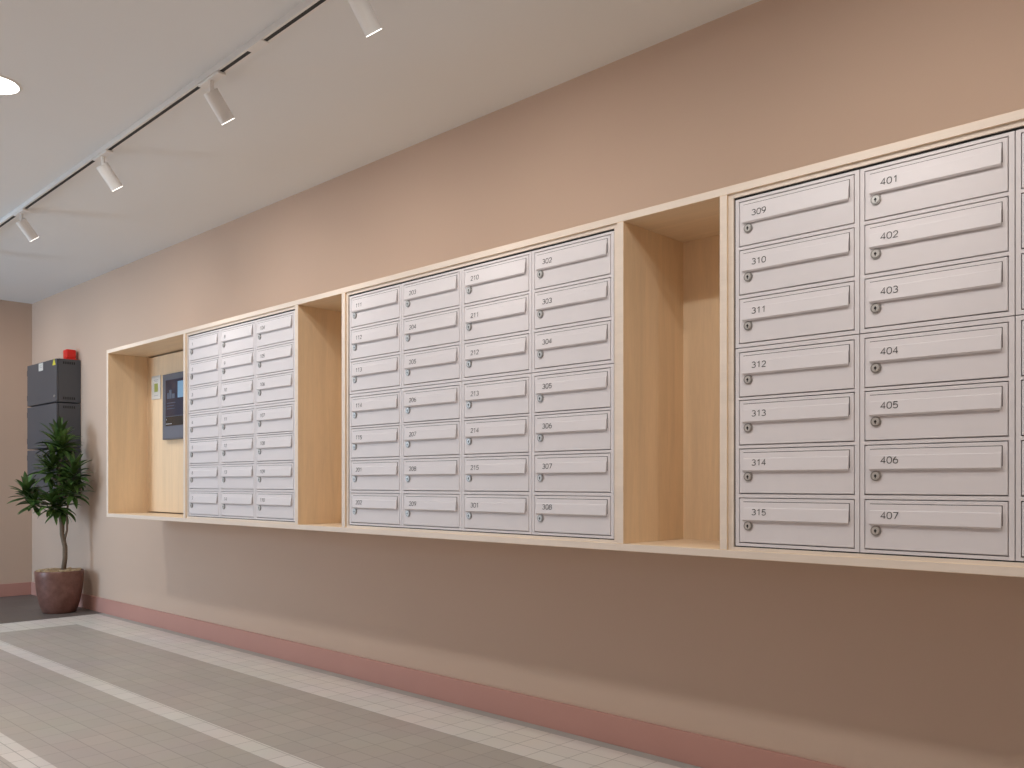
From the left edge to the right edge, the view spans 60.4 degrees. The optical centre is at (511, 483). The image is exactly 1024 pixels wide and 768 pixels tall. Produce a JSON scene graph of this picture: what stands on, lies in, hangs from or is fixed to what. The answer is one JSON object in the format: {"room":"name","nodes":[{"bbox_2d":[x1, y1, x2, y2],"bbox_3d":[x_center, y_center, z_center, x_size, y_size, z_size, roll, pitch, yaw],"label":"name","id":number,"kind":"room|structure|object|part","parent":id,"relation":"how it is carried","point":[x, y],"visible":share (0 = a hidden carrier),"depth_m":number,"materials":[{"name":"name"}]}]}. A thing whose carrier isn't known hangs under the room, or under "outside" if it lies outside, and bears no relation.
{"room":"apartment mail room","nodes":[
{"label":"apartment mail room","id":0,"kind":"room"},
{"bbox_2d":[0,300,31,583],"bbox_3d":[-5.962,-0.234,6.300,0.150,2.757,4.600,0,0,44],"label":"wall","id":1,"kind":"structure","parent":0,"point":[15,317],"depth_m":7.80,"materials":[{"name":"paint"}]},
{"bbox_2d":[0,582,30,596],"bbox_3d":[-5.904,0.939,6.244,0.012,0.112,4.600,0,0,44],"label":"baseboard","id":2,"kind":"structure","parent":1,"relation":"attached to","point":[12,589],"depth_m":7.79,"materials":[{"name":"paint"}]},
{"bbox_2d":[34,568,83,613],"bbox_3d":[-3.504,0.833,6.814,0.348,0.324,0.348,0,0,44],"label":"pot","id":3,"kind":"object","parent":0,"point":[58,590],"depth_m":6.69,"materials":[{"name":"brown ceramic"}]},
{"bbox_2d":[0,595,701,767],"bbox_3d":[-1.740,1.070,2.222,11.590,0.150,4.600,0,0,44],"label":"floor","id":4,"kind":"structure","parent":0,"point":[81,688],"depth_m":3.77,"materials":[{"name":"beige tile"}]},
{"bbox_2d":[7,416,94,613],"bbox_3d":[-3.536,0.236,6.777,0.645,1.518,0.418,0,0,-4],"label":"dracaena","id":5,"kind":"object","parent":4,"relation":"on","point":[58,590],"visible":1,"depth_m":6.73,"materials":[{"name":"green plant"}]},
{"bbox_3d":[-3.486,0.014,6.785,0.031,0.425,0.080,0,0,-36],"label":"stem","id":6,"kind":"part","parent":5,"relation":"part of","materials":[{"name":"grey plant"}]},
{"bbox_3d":[-3.485,0.164,6.814,0.069,1.065,0.068,0,0,44],"label":"stem","id":7,"kind":"part","parent":5,"relation":"part of","materials":[{"name":"grey plant"}]},
{"bbox_3d":[-3.415,0.194,6.794,0.135,0.509,0.033,0,0,27],"label":"stem","id":8,"kind":"part","parent":5,"relation":"part of","materials":[{"name":"grey plant"}]},
{"bbox_2d":[0,0,760,303],"bbox_3d":[-1.740,-1.687,2.222,11.890,0.150,4.900,0,0,44],"label":"ceiling","id":9,"kind":"structure","parent":0,"point":[325,100],"depth_m":3.61,"materials":[{"name":"paint"}]},
{"bbox_2d":[0,75,22,94],"bbox_3d":[-2.088,-1.609,3.546,0.204,0.005,0.204,0,0,44],"label":"recessed light","id":10,"kind":"object","parent":9,"relation":"in","point":[8,86],"visible":1,"depth_m":3.56,"materials":[{"name":"white paint"}]},
{"bbox_2d":[0,0,330,228],"bbox_3d":[-1.253,-1.599,3.525,9.900,0.026,0.045,0,0,45],"label":"track","id":11,"kind":"object","parent":9,"relation":"attached to","point":[303,10],"visible":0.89,"depth_m":3.61,"materials":[{"name":"metal"}]},
{"bbox_2d":[14,208,38,241],"bbox_3d":[-2.841,-1.504,5.162,0.121,0.165,0.170,0,0,-45],"label":"track spotlight","id":12,"kind":"object","parent":11,"relation":"attached to","point":[23,224],"visible":1,"depth_m":5.14,"materials":[{"name":"white paint"}]},
{"bbox_2d":[93,149,122,191],"bbox_3d":[-1.951,-1.504,4.270,0.121,0.165,0.170,0,0,-45],"label":"track spotlight","id":13,"kind":"object","parent":11,"relation":"attached to","point":[104,169],"visible":1,"depth_m":4.25,"materials":[{"name":"white paint"}]},
{"bbox_3d":[-1.974,-1.549,4.247,0.018,0.054,0.018,0,0,-45],"label":"arm","id":14,"kind":"part","parent":13,"relation":"part of","materials":[{"name":"white paint"}]},
{"bbox_2d":[198,70,233,124],"bbox_3d":[-1.153,-1.504,3.472,0.121,0.165,0.170,0,0,-45],"label":"track spotlight","id":15,"kind":"object","parent":11,"relation":"attached to","point":[214,97],"visible":1,"depth_m":3.45,"materials":[{"name":"white paint"}]},
{"bbox_3d":[-1.177,-1.549,3.449,0.018,0.054,0.018,0,0,-45],"label":"arm","id":16,"kind":"part","parent":15,"relation":"part of","materials":[{"name":"white paint"}]},
{"bbox_2d":[348,0,381,36],"bbox_3d":[-0.465,-1.504,2.783,0.121,0.165,0.170,0,0,-45],"label":"track spotlight","id":17,"kind":"object","parent":11,"relation":"attached to","point":[369,23],"visible":1,"depth_m":2.77,"materials":[{"name":"white paint"}]},
{"bbox_2d":[32,0,1023,767],"bbox_3d":[-0.090,-0.234,3.930,11.890,2.757,0.150,0,0,44],"label":"wall","id":18,"kind":"structure","parent":0,"point":[839,665],"depth_m":3.32,"materials":[{"name":"paint"}]},
{"bbox_2d":[27,448,80,498],"bbox_3d":[-3.793,-0.079,7.269,0.699,0.400,0.192,0,0,44],"label":"enclosure","id":19,"kind":"object","parent":18,"relation":"attached to","point":[31,460],"visible":0.29,"depth_m":7.23,"materials":[{"name":"metal"}]},
{"bbox_3d":[-3.846,-0.079,7.205,0.685,0.396,0.014,0,0,44],"label":"door","id":20,"kind":"part","parent":19,"relation":"part of","materials":[{"name":"metal"}]},
{"bbox_2d":[27,403,80,449],"bbox_3d":[-3.793,-0.464,7.269,0.699,0.354,0.192,0,0,44],"label":"enclosure","id":21,"kind":"object","parent":19,"relation":"on","point":[44,414],"visible":0.7,"depth_m":7.09,"materials":[{"name":"metal"}]},
{"bbox_3d":[-3.846,-0.464,7.205,0.685,0.350,0.014,0,0,44],"label":"door","id":22,"kind":"part","parent":21,"relation":"part of","materials":[{"name":"metal"}]},
{"bbox_2d":[27,358,80,406],"bbox_3d":[-3.793,-0.821,7.269,0.699,0.344,0.192,0,0,44],"label":"enclosure","id":23,"kind":"object","parent":21,"relation":"on","point":[58,380],"visible":0.97,"depth_m":7.07,"materials":[{"name":"metal"}]},
{"bbox_3d":[-3.846,-0.821,7.205,0.685,0.340,0.014,0,0,44],"label":"door","id":24,"kind":"part","parent":23,"relation":"part of","materials":[{"name":"metal"}]},
{"bbox_2d":[63,349,76,359],"bbox_3d":[-3.573,-1.037,7.107,0.084,0.086,0.084,0,0,44],"label":"beacon","id":25,"kind":"object","parent":23,"relation":"on","point":[67,353],"visible":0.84,"depth_m":7.08,"materials":[{"name":"red plastic"}]},
{"bbox_2d":[31,582,845,767],"bbox_3d":[-0.142,0.939,3.868,11.578,0.112,0.012,0,0,44],"label":"baseboard","id":26,"kind":"structure","parent":18,"relation":"attached to","point":[699,750],"depth_m":3.81,"materials":[{"name":"paint"}]},
{"bbox_2d":[107,109,1023,576],"bbox_3d":[-0.467,-0.330,3.933,5.789,1.101,0.370,0,0,44],"label":"upper cabinet","id":27,"kind":"object","parent":18,"relation":"attached to","point":[675,348],"depth_m":3.07,"materials":[{"name":"brown wood"}]},
{"bbox_3d":[-2.540,-0.330,5.935,0.027,1.053,0.370,0,0,44],"label":"panel","id":28,"kind":"part","parent":27,"relation":"part of","materials":[{"name":"brown wood"}]},
{"bbox_2d":[152,375,160,399],"bbox_3d":[-2.373,-0.640,5.870,0.134,0.156,0.007,0,0,44],"label":"card","id":29,"kind":"object","parent":27,"relation":"attached to","point":[156,380],"visible":1,"depth_m":5.86,"materials":[{"name":"paper"}]},
{"bbox_3d":[-2.078,-0.329,5.603,1.046,1.035,0.018,0,0,44],"label":"access door","id":30,"kind":"part","parent":27,"relation":"part of","materials":[{"name":"brown wood"}]},
{"bbox_3d":[-2.139,-0.496,5.626,0.370,0.424,0.032,0,0,44],"label":"entry panel","id":31,"kind":"part","parent":27,"relation":"part of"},
{"bbox_3d":[-2.149,-0.330,5.616,0.346,0.072,0.002,0,0,44],"label":"panel","id":32,"kind":"part","parent":27,"relation":"part of","materials":[{"name":"metal"}]},
{"bbox_2d":[189,490,219,516],"bbox_3d":[-1.613,0.110,4.999,0.368,0.147,0.310,0,0,44],"label":"mailbox","id":33,"kind":"object","parent":27,"relation":"in","point":[206,503],"visible":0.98,"depth_m":4.88,"materials":[{"name":"metal"}]},
{"bbox_2d":[189,464,219,489],"bbox_3d":[-1.613,-0.036,4.999,0.368,0.144,0.310,0,0,44],"label":"mailbox","id":34,"kind":"object","parent":27,"relation":"in","point":[201,476],"visible":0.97,"depth_m":4.88,"materials":[{"name":"metal"}]},
{"bbox_2d":[189,437,219,464],"bbox_3d":[-1.613,-0.179,4.999,0.368,0.142,0.310,0,0,44],"label":"mailbox","id":35,"kind":"object","parent":27,"relation":"in","point":[207,450],"visible":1,"depth_m":4.88,"materials":[{"name":"metal"}]},
{"bbox_2d":[189,410,219,439],"bbox_3d":[-1.613,-0.324,4.999,0.368,0.147,0.310,0,0,44],"label":"mailbox","id":36,"kind":"object","parent":27,"relation":"in","point":[202,425],"visible":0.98,"depth_m":4.88,"materials":[{"name":"metal"}]},
{"bbox_2d":[189,382,219,413],"bbox_3d":[-1.613,-0.474,4.999,0.368,0.149,0.310,0,0,44],"label":"mailbox","id":37,"kind":"object","parent":27,"relation":"in","point":[202,398],"visible":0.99,"depth_m":4.88,"materials":[{"name":"metal"}]},
{"bbox_2d":[189,356,219,386],"bbox_3d":[-1.613,-0.620,4.999,0.368,0.142,0.310,0,0,44],"label":"mailbox","id":38,"kind":"object","parent":27,"relation":"in","point":[205,371],"visible":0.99,"depth_m":4.88,"materials":[{"name":"metal"}]},
{"bbox_2d":[189,329,219,361],"bbox_3d":[-1.613,-0.764,4.999,0.368,0.146,0.310,0,0,44],"label":"mailbox","id":39,"kind":"object","parent":27,"relation":"in","point":[206,345],"visible":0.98,"depth_m":4.88,"materials":[{"name":"metal"}]},
{"bbox_2d":[220,490,255,518],"bbox_3d":[-1.346,0.110,4.742,0.368,0.147,0.310,0,0,44],"label":"mailbox","id":40,"kind":"object","parent":27,"relation":"in","point":[233,503],"visible":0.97,"depth_m":4.63,"materials":[{"name":"metal"}]},
{"bbox_2d":[220,463,255,490],"bbox_3d":[-1.346,-0.036,4.742,0.368,0.144,0.310,0,0,44],"label":"mailbox","id":41,"kind":"object","parent":27,"relation":"in","point":[233,476],"visible":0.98,"depth_m":4.63,"materials":[{"name":"metal"}]},
{"bbox_2d":[220,435,255,463],"bbox_3d":[-1.346,-0.179,4.742,0.368,0.142,0.310,0,0,44],"label":"mailbox","id":42,"kind":"object","parent":27,"relation":"in","point":[233,449],"visible":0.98,"depth_m":4.63,"materials":[{"name":"metal"}]},
{"bbox_2d":[220,406,255,436],"bbox_3d":[-1.346,-0.324,4.742,0.368,0.147,0.310,0,0,44],"label":"mailbox","id":43,"kind":"object","parent":27,"relation":"in","point":[236,421],"visible":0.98,"depth_m":4.63,"materials":[{"name":"metal"}]},
{"bbox_2d":[220,376,255,409],"bbox_3d":[-1.346,-0.474,4.742,0.368,0.149,0.310,0,0,44],"label":"mailbox","id":44,"kind":"object","parent":27,"relation":"in","point":[239,393],"visible":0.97,"depth_m":4.63,"materials":[{"name":"metal"}]},
{"bbox_2d":[220,349,255,381],"bbox_3d":[-1.346,-0.620,4.742,0.368,0.142,0.310,0,0,44],"label":"mailbox","id":45,"kind":"object","parent":27,"relation":"in","point":[239,365],"visible":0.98,"depth_m":4.63,"materials":[{"name":"metal"}]},
{"bbox_2d":[220,320,255,355],"bbox_3d":[-1.346,-0.764,4.742,0.368,0.146,0.310,0,0,44],"label":"mailbox","id":46,"kind":"object","parent":27,"relation":"in","point":[240,337],"visible":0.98,"depth_m":4.63,"materials":[{"name":"metal"}]},
{"bbox_3d":[-1.383,-0.330,4.705,1.141,1.053,0.193,0,0,44],"label":"frame","id":47,"kind":"part","parent":27,"relation":"part of","materials":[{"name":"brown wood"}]},
{"bbox_2d":[256,491,294,520],"bbox_3d":[-1.080,0.110,4.484,0.368,0.147,0.310,0,0,44],"label":"mailbox","id":48,"kind":"object","parent":27,"relation":"in","point":[270,505],"visible":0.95,"depth_m":4.37,"materials":[{"name":"metal"}]},
{"bbox_2d":[256,461,294,490],"bbox_3d":[-1.080,-0.036,4.484,0.368,0.144,0.310,0,0,44],"label":"mailbox","id":49,"kind":"object","parent":27,"relation":"in","point":[270,476],"visible":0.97,"depth_m":4.37,"materials":[{"name":"metal"}]},
{"bbox_2d":[256,432,294,461],"bbox_3d":[-1.080,-0.179,4.484,0.368,0.142,0.310,0,0,44],"label":"mailbox","id":50,"kind":"object","parent":27,"relation":"in","point":[274,447],"visible":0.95,"depth_m":4.37,"materials":[{"name":"metal"}]},
{"bbox_2d":[256,401,294,434],"bbox_3d":[-1.080,-0.324,4.484,0.368,0.147,0.310,0,0,44],"label":"mailbox","id":51,"kind":"object","parent":27,"relation":"in","point":[278,417],"visible":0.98,"depth_m":4.37,"materials":[{"name":"metal"}]},
{"bbox_2d":[256,370,294,405],"bbox_3d":[-1.080,-0.474,4.484,0.368,0.149,0.310,0,0,44],"label":"mailbox","id":52,"kind":"object","parent":27,"relation":"in","point":[274,388],"visible":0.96,"depth_m":4.37,"materials":[{"name":"metal"}]},
{"bbox_2d":[256,341,294,375],"bbox_3d":[-1.080,-0.620,4.484,0.368,0.142,0.310,0,0,44],"label":"mailbox","id":53,"kind":"object","parent":27,"relation":"in","point":[277,358],"visible":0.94,"depth_m":4.37,"materials":[{"name":"metal"}]},
{"bbox_2d":[256,310,294,347],"bbox_3d":[-1.080,-0.764,4.484,0.368,0.146,0.310,0,0,44],"label":"mailbox","id":54,"kind":"object","parent":27,"relation":"in","point":[280,328],"visible":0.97,"depth_m":4.37,"materials":[{"name":"metal"}]},
{"bbox_2d":[350,492,401,526],"bbox_3d":[-0.494,0.110,3.919,0.368,0.147,0.310,0,0,44],"label":"mailbox","id":55,"kind":"object","parent":27,"relation":"in","point":[366,508],"visible":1,"depth_m":3.80,"materials":[{"name":"metal"}]},
{"bbox_2d":[350,458,401,491],"bbox_3d":[-0.494,-0.036,3.919,0.368,0.144,0.310,0,0,44],"label":"mailbox","id":56,"kind":"object","parent":27,"relation":"in","point":[383,474],"visible":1,"depth_m":3.80,"materials":[{"name":"metal"}]},
{"bbox_2d":[350,424,401,458],"bbox_3d":[-0.494,-0.179,3.919,0.368,0.142,0.310,0,0,44],"label":"mailbox","id":57,"kind":"object","parent":27,"relation":"in","point":[381,441],"visible":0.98,"depth_m":3.80,"materials":[{"name":"metal"}]},
{"bbox_2d":[350,389,401,427],"bbox_3d":[-0.494,-0.324,3.919,0.368,0.147,0.310,0,0,44],"label":"mailbox","id":58,"kind":"object","parent":27,"relation":"in","point":[378,408],"visible":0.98,"depth_m":3.80,"materials":[{"name":"metal"}]},
{"bbox_2d":[350,319,401,360],"bbox_3d":[-0.494,-0.620,3.919,0.368,0.142,0.310,0,0,44],"label":"mailbox","id":59,"kind":"object","parent":27,"relation":"in","point":[384,338],"visible":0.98,"depth_m":3.80,"materials":[{"name":"metal"}]},
{"bbox_2d":[350,284,401,328],"bbox_3d":[-0.494,-0.764,3.919,0.368,0.146,0.310,0,0,44],"label":"mailbox","id":60,"kind":"object","parent":27,"relation":"in","point":[385,304],"visible":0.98,"depth_m":3.80,"materials":[{"name":"metal"}]},
{"bbox_2d":[350,353,402,393],"bbox_3d":[-0.494,-0.474,3.919,0.368,0.149,0.310,0,0,44],"label":"mailbox","id":61,"kind":"object","parent":27,"relation":"in","point":[380,373],"visible":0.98,"depth_m":3.80,"materials":[{"name":"metal"}]},
{"bbox_2d":[402,492,461,530],"bbox_3d":[-0.228,0.110,3.662,0.368,0.147,0.310,0,0,44],"label":"mailbox","id":62,"kind":"object","parent":27,"relation":"in","point":[427,510],"visible":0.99,"depth_m":3.55,"materials":[{"name":"metal"}]},
{"bbox_2d":[402,456,461,492],"bbox_3d":[-0.228,-0.036,3.662,0.368,0.144,0.310,0,0,44],"label":"mailbox","id":63,"kind":"object","parent":27,"relation":"in","point":[443,474],"visible":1,"depth_m":3.54,"materials":[{"name":"metal"}]},
{"bbox_2d":[402,419,461,457],"bbox_3d":[-0.228,-0.179,3.662,0.368,0.142,0.310,0,0,44],"label":"mailbox","id":64,"kind":"object","parent":27,"relation":"in","point":[435,438],"visible":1,"depth_m":3.54,"materials":[{"name":"metal"}]},
{"bbox_2d":[402,382,461,423],"bbox_3d":[-0.228,-0.324,3.662,0.368,0.147,0.310,0,0,44],"label":"mailbox","id":65,"kind":"object","parent":27,"relation":"in","point":[439,402],"visible":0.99,"depth_m":3.54,"materials":[{"name":"metal"}]},
{"bbox_2d":[402,343,461,387],"bbox_3d":[-0.228,-0.474,3.662,0.368,0.149,0.310,0,0,44],"label":"mailbox","id":66,"kind":"object","parent":27,"relation":"in","point":[441,364],"visible":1,"depth_m":3.54,"materials":[{"name":"metal"}]},
{"bbox_2d":[402,306,461,351],"bbox_3d":[-0.228,-0.620,3.662,0.368,0.142,0.310,0,0,44],"label":"mailbox","id":67,"kind":"object","parent":27,"relation":"in","point":[443,327],"visible":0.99,"depth_m":3.54,"materials":[{"name":"metal"}]},
{"bbox_2d":[402,269,461,317],"bbox_3d":[-0.228,-0.764,3.662,0.368,0.146,0.310,0,0,44],"label":"mailbox","id":68,"kind":"object","parent":27,"relation":"in","point":[443,291],"visible":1,"depth_m":3.54,"materials":[{"name":"metal"}]},
{"bbox_3d":[-0.131,-0.330,3.495,1.520,1.053,0.193,0,0,44],"label":"frame","id":69,"kind":"part","parent":27,"relation":"part of","materials":[{"name":"brown wood"}]},
{"bbox_2d":[462,493,531,533],"bbox_3d":[0.039,0.110,3.404,0.368,0.147,0.310,0,0,44],"label":"mailbox","id":70,"kind":"object","parent":27,"relation":"in","point":[482,512],"visible":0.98,"depth_m":3.29,"materials":[{"name":"metal"}]},
{"bbox_2d":[462,454,531,492],"bbox_3d":[0.039,-0.036,3.404,0.368,0.144,0.310,0,0,44],"label":"mailbox","id":71,"kind":"object","parent":27,"relation":"in","point":[508,473],"visible":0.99,"depth_m":3.29,"materials":[{"name":"metal"}]},
{"bbox_2d":[462,414,531,455],"bbox_3d":[0.039,-0.179,3.404,0.368,0.142,0.310,0,0,44],"label":"mailbox","id":72,"kind":"object","parent":27,"relation":"in","point":[502,435],"visible":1,"depth_m":3.29,"materials":[{"name":"metal"}]},
{"bbox_2d":[462,373,531,418],"bbox_3d":[0.039,-0.324,3.404,0.368,0.147,0.310,0,0,44],"label":"mailbox","id":73,"kind":"object","parent":27,"relation":"in","point":[506,395],"visible":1,"depth_m":3.29,"materials":[{"name":"metal"}]},
{"bbox_2d":[462,331,531,380],"bbox_3d":[0.039,-0.474,3.404,0.368,0.149,0.310,0,0,44],"label":"mailbox","id":74,"kind":"object","parent":27,"relation":"in","point":[508,355],"visible":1,"depth_m":3.29,"materials":[{"name":"metal"}]},
{"bbox_2d":[462,292,531,342],"bbox_3d":[0.039,-0.620,3.404,0.368,0.142,0.310,0,0,44],"label":"mailbox","id":75,"kind":"object","parent":27,"relation":"in","point":[510,315],"visible":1,"depth_m":3.29,"materials":[{"name":"metal"}]},
{"bbox_2d":[462,251,531,305],"bbox_3d":[0.039,-0.764,3.404,0.368,0.146,0.310,0,0,44],"label":"mailbox","id":76,"kind":"object","parent":27,"relation":"in","point":[509,276],"visible":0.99,"depth_m":3.29,"materials":[{"name":"metal"}]},
{"bbox_3d":[-0.467,-0.869,3.933,5.789,0.024,0.370,0,0,44],"label":"panel","id":77,"kind":"part","parent":27,"relation":"part of","materials":[{"name":"brown wood"}]},
{"bbox_3d":[-0.467,0.208,3.933,5.789,0.024,0.370,0,0,44],"label":"panel","id":78,"kind":"part","parent":27,"relation":"part of","materials":[{"name":"brown wood"}]},
{"bbox_2d":[532,493,613,538],"bbox_3d":[0.306,0.110,3.147,0.368,0.147,0.310,0,0,44],"label":"mailbox","id":79,"kind":"object","parent":27,"relation":"in","point":[573,515],"visible":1,"depth_m":3.03,"materials":[{"name":"metal"}]},
{"bbox_2d":[532,451,613,493],"bbox_3d":[0.306,-0.036,3.147,0.368,0.144,0.310,0,0,44],"label":"mailbox","id":80,"kind":"object","parent":27,"relation":"in","point":[570,472],"visible":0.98,"depth_m":3.03,"materials":[{"name":"metal"}]},
{"bbox_2d":[532,408,613,453],"bbox_3d":[0.306,-0.179,3.147,0.368,0.142,0.310,0,0,44],"label":"mailbox","id":81,"kind":"object","parent":27,"relation":"in","point":[582,430],"visible":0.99,"depth_m":3.03,"materials":[{"name":"metal"}]},
{"bbox_2d":[532,364,613,413],"bbox_3d":[0.306,-0.324,3.147,0.368,0.147,0.310,0,0,44],"label":"mailbox","id":82,"kind":"object","parent":27,"relation":"in","point":[591,387],"visible":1,"depth_m":3.03,"materials":[{"name":"metal"}]},
{"bbox_2d":[532,318,613,372],"bbox_3d":[0.306,-0.474,3.147,0.368,0.149,0.310,0,0,44],"label":"mailbox","id":83,"kind":"object","parent":27,"relation":"in","point":[586,344],"visible":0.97,"depth_m":3.03,"materials":[{"name":"metal"}]},
{"bbox_2d":[532,275,613,330],"bbox_3d":[0.306,-0.620,3.147,0.368,0.142,0.310,0,0,44],"label":"mailbox","id":84,"kind":"object","parent":27,"relation":"in","point":[591,300],"visible":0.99,"depth_m":3.03,"materials":[{"name":"metal"}]},
{"bbox_2d":[532,231,613,291],"bbox_3d":[0.306,-0.764,3.147,0.368,0.146,0.310,0,0,44],"label":"mailbox","id":85,"kind":"object","parent":27,"relation":"in","point":[592,257],"visible":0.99,"depth_m":3.03,"materials":[{"name":"metal"}]},
{"bbox_3d":[0.743,-0.330,3.010,0.356,1.053,0.017,0,0,44],"label":"panel","id":86,"kind":"part","parent":27,"relation":"part of","materials":[{"name":"brown wood"}]},
{"bbox_2d":[736,496,859,551],"bbox_3d":[0.894,0.110,2.578,0.368,0.147,0.310,0,0,44],"label":"mailbox","id":87,"kind":"object","parent":27,"relation":"in","point":[793,522],"visible":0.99,"depth_m":2.46,"materials":[{"name":"metal"}]},
{"bbox_2d":[736,443,859,496],"bbox_3d":[0.894,-0.036,2.578,0.368,0.144,0.310,0,0,44],"label":"mailbox","id":88,"kind":"object","parent":27,"relation":"in","point":[820,470],"visible":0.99,"depth_m":2.46,"materials":[{"name":"metal"}]},
{"bbox_2d":[736,390,859,446],"bbox_3d":[0.894,-0.179,2.578,0.368,0.142,0.310,0,0,44],"label":"mailbox","id":89,"kind":"object","parent":27,"relation":"in","point":[824,417],"visible":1,"depth_m":2.46,"materials":[{"name":"metal"}]},
{"bbox_2d":[736,335,859,398],"bbox_3d":[0.894,-0.324,2.578,0.368,0.147,0.310,0,0,44],"label":"mailbox","id":90,"kind":"object","parent":27,"relation":"in","point":[827,364],"visible":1,"depth_m":2.46,"materials":[{"name":"metal"}]},
{"bbox_2d":[736,224,859,297],"bbox_3d":[0.894,-0.620,2.578,0.368,0.142,0.310,0,0,44],"label":"mailbox","id":91,"kind":"object","parent":27,"relation":"in","point":[829,256],"visible":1,"depth_m":2.46,"materials":[{"name":"metal"}]},
{"bbox_2d":[736,170,859,249],"bbox_3d":[0.894,-0.764,2.578,0.368,0.146,0.310,0,0,44],"label":"mailbox","id":92,"kind":"object","parent":27,"relation":"in","point":[830,203],"visible":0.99,"depth_m":2.46,"materials":[{"name":"metal"}]},
{"bbox_2d":[736,278,860,348],"bbox_3d":[0.894,-0.474,2.578,0.368,0.149,0.310,0,0,44],"label":"mailbox","id":93,"kind":"object","parent":27,"relation":"in","point":[832,309],"visible":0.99,"depth_m":2.46,"materials":[{"name":"metal"}]},
{"bbox_3d":[1.125,-0.330,2.283,1.154,1.053,0.193,0,0,44],"label":"frame","id":94,"kind":"part","parent":27,"relation":"part of","materials":[{"name":"brown wood"}]},
{"bbox_2d":[860,497,1015,560],"bbox_3d":[1.161,0.110,2.321,0.368,0.147,0.310,0,0,44],"label":"mailbox","id":95,"kind":"object","parent":27,"relation":"in","point":[976,528],"visible":1,"depth_m":2.20,"materials":[{"name":"metal"}]},
{"bbox_2d":[860,438,1015,498],"bbox_3d":[1.161,-0.036,2.321,0.368,0.144,0.310,0,0,44],"label":"mailbox","id":96,"kind":"object","parent":27,"relation":"in","point":[976,468],"visible":1,"depth_m":2.20,"materials":[{"name":"metal"}]},
{"bbox_2d":[860,378,1015,442],"bbox_3d":[1.161,-0.179,2.321,0.368,0.142,0.310,0,0,44],"label":"mailbox","id":97,"kind":"object","parent":27,"relation":"in","point":[985,409],"visible":1,"depth_m":2.20,"materials":[{"name":"metal"}]},
{"bbox_2d":[860,316,1015,389],"bbox_3d":[1.161,-0.324,2.321,0.368,0.147,0.310,0,0,44],"label":"mailbox","id":98,"kind":"object","parent":27,"relation":"in","point":[979,350],"visible":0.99,"depth_m":2.20,"materials":[{"name":"metal"}]},
{"bbox_2d":[860,192,1015,277],"bbox_3d":[1.161,-0.620,2.321,0.368,0.142,0.310,0,0,44],"label":"mailbox","id":99,"kind":"object","parent":27,"relation":"in","point":[986,227],"visible":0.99,"depth_m":2.20,"materials":[{"name":"metal"}]},
{"bbox_2d":[860,131,1015,223],"bbox_3d":[1.161,-0.764,2.321,0.368,0.146,0.310,0,0,44],"label":"mailbox","id":100,"kind":"object","parent":27,"relation":"in","point":[986,167],"visible":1,"depth_m":2.20,"materials":[{"name":"metal"}]},
{"bbox_2d":[860,252,1016,333],"bbox_3d":[1.161,-0.474,2.321,0.368,0.149,0.310,0,0,44],"label":"mailbox","id":101,"kind":"object","parent":27,"relation":"in","point":[984,288],"visible":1,"depth_m":2.20,"materials":[{"name":"metal"}]},
{"bbox_2d":[1016,499,1023,560],"bbox_3d":[1.428,0.110,2.063,0.368,0.147,0.310,0,0,44],"label":"mailbox","id":102,"kind":"object","parent":27,"relation":"in","point":[1019,502],"visible":1,"depth_m":2.08,"materials":[{"name":"metal"}]},
{"bbox_3d":[1.331,0.108,1.964,0.340,0.128,0.016,0,0,44],"label":"door","id":103,"kind":"part","parent":102,"relation":"part of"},
{"bbox_2d":[1016,438,1023,498],"bbox_3d":[1.428,-0.036,2.063,0.368,0.144,0.310,0,0,44],"label":"mailbox","id":104,"kind":"object","parent":27,"relation":"in","point":[1019,441],"visible":1,"depth_m":2.08,"materials":[{"name":"metal"}]},
{"bbox_3d":[1.331,-0.036,1.964,0.340,0.128,0.016,0,0,44],"label":"door","id":105,"kind":"part","parent":104,"relation":"part of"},
{"bbox_2d":[1016,377,1023,437],"bbox_3d":[1.428,-0.179,2.063,0.368,0.142,0.310,0,0,44],"label":"mailbox","id":106,"kind":"object","parent":27,"relation":"in","point":[1019,381],"visible":1,"depth_m":2.08,"materials":[{"name":"metal"}]},
{"bbox_3d":[1.331,-0.178,1.964,0.340,0.128,0.016,0,0,44],"label":"door","id":107,"kind":"part","parent":106,"relation":"part of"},
{"bbox_2d":[1016,315,1023,377],"bbox_3d":[1.428,-0.324,2.063,0.368,0.147,0.310,0,0,44],"label":"mailbox","id":108,"kind":"object","parent":27,"relation":"in","point":[1019,319],"visible":1,"depth_m":2.08,"materials":[{"name":"metal"}]},
{"bbox_3d":[1.331,-0.320,1.964,0.340,0.128,0.016,0,0,44],"label":"door","id":109,"kind":"part","parent":108,"relation":"part of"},
{"bbox_2d":[1016,251,1023,315],"bbox_3d":[1.428,-0.474,2.063,0.368,0.149,0.310,0,0,44],"label":"mailbox","id":110,"kind":"object","parent":27,"relation":"in","point":[1019,255],"visible":1,"depth_m":2.08,"materials":[{"name":"metal"}]},
{"bbox_3d":[1.331,-0.477,1.964,0.340,0.128,0.016,0,0,44],"label":"door","id":111,"kind":"part","parent":110,"relation":"part of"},
{"bbox_2d":[1016,190,1023,251],"bbox_3d":[1.428,-0.620,2.063,0.368,0.142,0.310,0,0,44],"label":"mailbox","id":112,"kind":"object","parent":27,"relation":"in","point":[1020,194],"visible":1,"depth_m":2.08,"materials":[{"name":"metal"}]},
{"bbox_3d":[1.331,-0.620,1.964,0.340,0.128,0.016,0,0,44],"label":"door","id":113,"kind":"part","parent":112,"relation":"part of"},
{"bbox_2d":[1016,129,1023,191],"bbox_3d":[1.428,-0.764,2.063,0.368,0.146,0.310,0,0,44],"label":"mailbox","id":114,"kind":"object","parent":27,"relation":"in","point":[1019,133],"visible":1,"depth_m":2.08,"materials":[{"name":"metal"}]},
{"bbox_3d":[1.331,-0.762,1.964,0.340,0.128,0.016,0,0,44],"label":"door","id":115,"kind":"part","parent":114,"relation":"part of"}
]}

